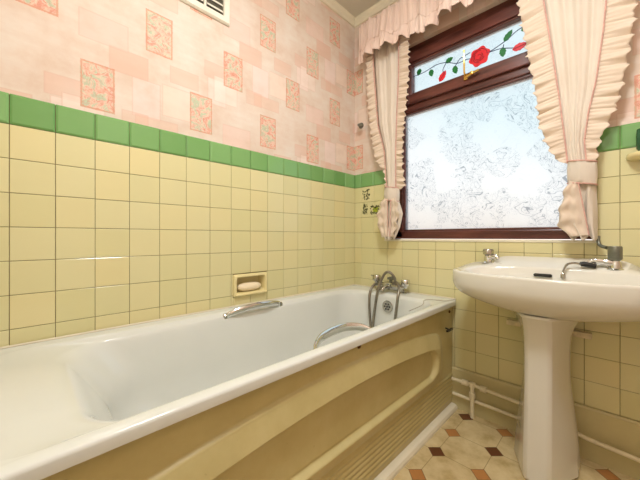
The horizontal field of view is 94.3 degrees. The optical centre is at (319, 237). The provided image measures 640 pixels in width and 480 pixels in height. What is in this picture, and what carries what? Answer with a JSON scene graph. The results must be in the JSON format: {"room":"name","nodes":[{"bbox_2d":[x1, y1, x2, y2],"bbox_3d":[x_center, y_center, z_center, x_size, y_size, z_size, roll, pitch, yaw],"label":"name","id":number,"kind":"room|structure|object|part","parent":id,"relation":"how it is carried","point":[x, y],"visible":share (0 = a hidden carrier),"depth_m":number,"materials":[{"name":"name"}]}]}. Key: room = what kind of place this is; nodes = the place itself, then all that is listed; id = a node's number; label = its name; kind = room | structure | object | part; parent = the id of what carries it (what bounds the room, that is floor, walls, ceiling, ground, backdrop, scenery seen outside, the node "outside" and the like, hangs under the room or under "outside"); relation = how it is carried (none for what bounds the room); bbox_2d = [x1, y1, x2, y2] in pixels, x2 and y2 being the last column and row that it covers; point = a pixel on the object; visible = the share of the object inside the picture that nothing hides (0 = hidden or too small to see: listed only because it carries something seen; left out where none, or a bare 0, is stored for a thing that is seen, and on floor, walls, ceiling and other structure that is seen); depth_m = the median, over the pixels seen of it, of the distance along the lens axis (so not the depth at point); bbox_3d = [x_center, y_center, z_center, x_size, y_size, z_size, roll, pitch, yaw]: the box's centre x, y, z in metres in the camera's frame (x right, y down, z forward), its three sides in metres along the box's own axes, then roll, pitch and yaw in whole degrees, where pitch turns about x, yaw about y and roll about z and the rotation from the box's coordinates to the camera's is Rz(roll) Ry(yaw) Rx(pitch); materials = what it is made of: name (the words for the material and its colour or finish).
{"room":"bathroom","nodes":[
{"label":"bathroom","id":0,"kind":"room"},
{"bbox_2d":[0,0,354,346],"bbox_3d":[-0.515,-0.317,1.500,2.340,2.517,0.170,0,0,-45],"label":"wall","id":1,"kind":"structure","parent":0,"point":[154,154],"depth_m":1.25,"materials":[{"name":"yellow tile"}]},
{"bbox_2d":[179,0,229,26],"bbox_3d":[-0.531,-1.159,1.367,0.250,0.250,0.016,0,0,-45],"label":"air vent","id":2,"kind":"object","parent":1,"relation":"in","point":[219,10],"visible":1,"depth_m":1.40,"materials":[{"name":"beige plastic"}]},
{"bbox_2d":[233,272,266,296],"bbox_3d":[-0.371,0.241,1.551,0.198,0.111,0.071,0,0,-45],"label":"soap dish","id":3,"kind":"object","parent":1,"relation":"attached to","point":[261,277],"visible":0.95,"depth_m":1.56,"materials":[{"name":"yellow ceramic"}]},
{"bbox_2d":[237,282,260,290],"bbox_3d":[-0.370,0.255,1.550,0.140,0.042,0.052,0,0,-45],"label":"soap bar","id":4,"kind":"object","parent":3,"relation":"in","point":[246,286],"visible":1,"depth_m":1.52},
{"bbox_2d":[320,0,354,27],"bbox_3d":[-0.452,-1.548,1.437,2.019,0.051,0.028,0,0,-45],"label":"trim","id":5,"kind":"structure","parent":1,"relation":"attached to","point":[333,5],"depth_m":2.03,"materials":[{"name":"beige paint"}]},
{"bbox_2d":[335,0,380,16],"bbox_3d":[0.174,-1.615,0.810,2.340,0.080,2.120,0,0,-45],"label":"ceiling","id":6,"kind":"structure","parent":0,"point":[355,7],"depth_m":2.02,"materials":[{"name":"beige paint"}]},
{"bbox_2d":[355,0,639,420],"bbox_3d":[0.998,-0.317,1.520,0.170,2.517,1.960,0,0,-45],"label":"wall","id":7,"kind":"structure","parent":0,"point":[605,368],"depth_m":1.47,"materials":[{"name":"yellow tile"}]},
{"bbox_2d":[362,189,369,199],"bbox_3d":[0.324,-0.300,2.079,0.002,0.076,0.065,0,0,-45],"label":"decal","id":8,"kind":"object","parent":7,"relation":"attached to","point":[367,198],"visible":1,"depth_m":2.08},
{"bbox_2d":[370,205,378,214],"bbox_3d":[0.374,-0.189,2.029,0.002,0.066,0.076,0,0,-45],"label":"decal","id":9,"kind":"object","parent":7,"relation":"attached to","point":[375,209],"visible":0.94,"depth_m":2.03},
{"bbox_2d":[355,0,398,27],"bbox_3d":[0.879,-1.548,1.514,0.028,0.051,1.800,0,0,-45],"label":"trim","id":10,"kind":"structure","parent":7,"relation":"attached to","point":[378,7],"depth_m":2.03,"materials":[{"name":"beige paint"}]},
{"bbox_2d":[358,0,473,64],"bbox_3d":[0.802,-1.296,1.484,0.179,0.273,1.519,0,0,-45],"label":"valance","id":11,"kind":"object","parent":7,"relation":"attached to","point":[407,17],"visible":1,"depth_m":1.78,"materials":[{"name":"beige fabric"}]},
{"bbox_2d":[365,35,409,239],"bbox_3d":[0.424,-0.692,1.893,0.091,1.416,0.333,0,0,-45],"label":"curtain","id":12,"kind":"object","parent":11,"relation":"hanging from","point":[392,71],"visible":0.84,"depth_m":1.87,"materials":[{"name":"fabric"}]},
{"bbox_3d":[0.422,-0.816,1.909,0.039,1.168,0.198,0,0,-45],"label":"panel","id":13,"kind":"part","parent":12,"relation":"part of","materials":[{"name":"fabric"}]},
{"bbox_2d":[516,0,638,240],"bbox_3d":[1.064,-0.693,1.252,0.090,1.414,0.420,0,0,-45],"label":"curtain","id":14,"kind":"object","parent":11,"relation":"hanging from","point":[577,51],"visible":1,"depth_m":1.24,"materials":[{"name":"fabric"}]},
{"bbox_3d":[1.072,-0.811,1.255,0.039,1.178,0.246,0,0,-45],"label":"panel","id":15,"kind":"part","parent":14,"relation":"part of","materials":[{"name":"fabric"}]},
{"bbox_2d":[452,392,516,418],"bbox_3d":[0.905,0.861,1.456,0.016,0.026,0.496,0,0,-45],"label":"pipe","id":16,"kind":"object","parent":7,"relation":"attached to","point":[453,393],"visible":0.4,"depth_m":1.50,"materials":[{"name":"beige metal"}]},
{"bbox_3d":[0.813,0.019,1.628,0.060,0.010,1.036,0,0,-45],"label":"window sill","id":17,"kind":"part","parent":7,"relation":"part of","materials":[{"name":"beige paint"}]},
{"bbox_2d":[392,0,596,238],"bbox_3d":[0.850,-0.599,1.643,0.086,1.213,1.006,0,0,-45],"label":"window","id":18,"kind":"structure","parent":7,"relation":"in","point":[477,162],"depth_m":1.62,"materials":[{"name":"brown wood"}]},
{"bbox_3d":[0.779,-0.966,1.711,0.002,0.048,0.032,0,0,-45],"label":"glass","id":19,"kind":"part","parent":18,"relation":"part of","materials":[{"name":"green glass"}]},
{"bbox_2d":[463,50,478,80],"bbox_3d":[0.814,-0.941,1.597,0.030,0.158,0.081,0,0,-45],"label":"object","id":20,"kind":"structure","parent":18,"relation":"attached to","point":[466,76],"depth_m":1.61,"materials":[{"name":"gold metal"}]},
{"bbox_3d":[0.790,-0.951,1.619,0.021,0.138,0.011,0,0,-36],"label":"arm","id":21,"kind":"part","parent":20,"relation":"part of","materials":[{"name":"gold metal"}]},
{"bbox_3d":[0.812,-0.880,1.591,0.021,0.022,0.075,0,0,-34],"label":"handle","id":22,"kind":"part","parent":20,"relation":"part of","materials":[{"name":"gold metal"}]},
{"bbox_3d":[0.853,-0.998,1.646,0.006,0.205,0.726,0,0,-45],"label":"toplight pane","id":23,"kind":"part","parent":18,"relation":"part of","materials":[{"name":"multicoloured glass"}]},
{"bbox_3d":[0.854,-0.420,1.648,0.006,0.760,0.846,0,0,-45],"label":"pane","id":24,"kind":"part","parent":18,"relation":"part of","materials":[{"name":"white glass"}]},
{"bbox_3d":[0.949,-0.962,1.541,0.002,0.052,0.033,0,0,-45],"label":"glass","id":25,"kind":"part","parent":18,"relation":"part of","materials":[{"name":"green glass"}]},
{"bbox_3d":[0.966,-1.036,1.524,0.002,0.047,0.039,0,0,-45],"label":"glass","id":26,"kind":"part","parent":18,"relation":"part of","materials":[{"name":"green glass"}]},
{"bbox_2d":[452,366,639,479],"bbox_3d":[1.130,0.830,1.270,0.018,0.224,1.100,0,0,-45],"label":"baseboard","id":27,"kind":"structure","parent":7,"relation":"attached to","point":[622,433],"depth_m":1.26,"materials":[{"name":"beige paint"}]},
{"bbox_2d":[452,377,639,462],"bbox_3d":[1.108,0.849,1.239,0.031,0.186,1.089,0,0,-45],"label":"pipe","id":28,"kind":"object","parent":7,"relation":"attached to","point":[472,385],"visible":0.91,"depth_m":1.45,"materials":[{"name":"beige metal"}]},
{"bbox_2d":[506,319,591,339],"bbox_3d":[1.032,0.415,1.355,0.023,0.024,0.310,0,0,-45],"label":"batten","id":29,"kind":"object","parent":7,"relation":"attached to","point":[581,334],"visible":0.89,"depth_m":1.27,"materials":[{"name":"paint"}]},
{"bbox_2d":[596,236,607,248],"bbox_3d":[1.144,0.020,1.204,0.015,0.055,0.057,0,0,13],"label":"pipe","id":30,"kind":"object","parent":7,"relation":"attached to","point":[598,241],"visible":0.91,"depth_m":1.21,"materials":[{"name":"metal"}]},
{"bbox_2d":[626,151,639,161],"bbox_3d":[1.251,-0.313,1.091,0.086,0.026,0.176,0,0,-45],"label":"holder","id":31,"kind":"object","parent":7,"relation":"attached to","point":[635,156],"visible":1,"depth_m":1.14,"materials":[{"name":"yellow ceramic"}]},
{"bbox_2d":[636,128,639,150],"bbox_3d":[1.234,-0.369,1.117,0.062,0.086,0.062,0,0,-45],"label":"cup","id":32,"kind":"object","parent":31,"relation":"on","point":[637,130],"visible":0.96,"depth_m":1.12,"materials":[{"name":"green ceramic"}]},
{"bbox_2d":[393,409,636,479],"bbox_3d":[0.174,0.982,0.810,2.020,0.080,1.800,0,0,-45],"label":"floor","id":33,"kind":"structure","parent":0,"point":[464,447],"depth_m":1.26,"materials":[{"name":"tile"}]},
{"bbox_2d":[0,284,455,479],"bbox_3d":[-0.147,0.616,1.238,1.850,0.599,0.720,0,0,-45],"label":"bathtub","id":34,"kind":"object","parent":33,"relation":"on","point":[301,386],"visible":1,"depth_m":0.96,"materials":[{"name":"white ceramic"}]},
{"bbox_3d":[-0.313,0.345,1.462,0.323,0.058,0.044,0,0,-45],"label":"grab handle","id":35,"kind":"part","parent":34,"relation":"part of","materials":[{"name":"silver metal"}]},
{"bbox_3d":[0.072,0.357,1.082,0.321,0.053,0.084,0,0,-45],"label":"grab handle","id":36,"kind":"part","parent":34,"relation":"part of","materials":[{"name":"silver metal"}]},
{"bbox_2d":[368,271,409,326],"bbox_3d":[0.381,0.418,1.817,0.212,0.431,0.278,0,0,-45],"label":"mixer tap","id":37,"kind":"object","parent":34,"relation":"attached to","point":[390,285],"visible":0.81,"depth_m":1.81,"materials":[{"name":"silver metal"}]},
{"bbox_3d":[0.365,0.270,1.946,0.051,0.056,0.073,0,0,-45],"label":"tap knob","id":38,"kind":"part","parent":37,"relation":"part of","materials":[{"name":"silver metal"}]},
{"bbox_3d":[0.402,0.312,1.837,0.088,0.046,0.034,0,0,-45],"label":"spout","id":39,"kind":"part","parent":37,"relation":"part of","materials":[{"name":"silver metal"}]},
{"bbox_3d":[0.517,0.280,1.794,0.051,0.056,0.054,0,0,-45],"label":"tap knob","id":40,"kind":"part","parent":37,"relation":"part of","materials":[{"name":"silver metal"}]},
{"bbox_2d":[374,402,457,479],"bbox_3d":[0.090,0.929,0.993,1.840,0.025,0.043,0,0,-45],"label":"strip","id":41,"kind":"object","parent":33,"relation":"on","point":[413,448],"visible":0.86,"depth_m":1.31,"materials":[{"name":"beige paint"}]},
{"bbox_2d":[453,256,639,479],"bbox_3d":[0.919,0.516,1.190,0.406,0.852,0.724,0,0,-45],"label":"washbasin","id":42,"kind":"object","parent":33,"relation":"on","point":[547,307],"visible":0.99,"depth_m":1.14,"materials":[{"name":"white ceramic"}]},
{"bbox_2d":[482,249,499,263],"bbox_3d":[0.837,0.091,1.449,0.055,0.070,0.082,0,0,-45],"label":"tap","id":43,"kind":"object","parent":42,"relation":"on","point":[489,254],"visible":1,"depth_m":1.44,"materials":[{"name":"silver metal"}]},
{"bbox_3d":[0.919,0.201,1.190,0.406,0.222,0.724,0,0,-45],"label":"basin bowl","id":44,"kind":"part","parent":42,"relation":"part of","materials":[{"name":"white ceramic"}]},
{"bbox_2d":[560,261,596,278],"bbox_3d":[1.038,0.133,1.194,0.113,0.074,0.024,0,0,28],"label":"tap","id":45,"kind":"object","parent":42,"relation":"on","point":[582,264],"visible":1,"depth_m":1.19,"materials":[{"name":"silver metal"}]},
{"bbox_3d":[1.023,0.127,1.206,0.067,0.054,0.013,0,0,20],"label":"chain","id":46,"kind":"part","parent":45,"relation":"part of","materials":[{"name":"silver metal"}]},
{"bbox_2d":[586,246,623,270],"bbox_3d":[1.117,0.080,1.162,0.055,0.094,0.112,0,0,-45],"label":"tap","id":47,"kind":"object","parent":42,"relation":"on","point":[614,253],"visible":0.98,"depth_m":1.13,"materials":[{"name":"silver metal"}]}
]}

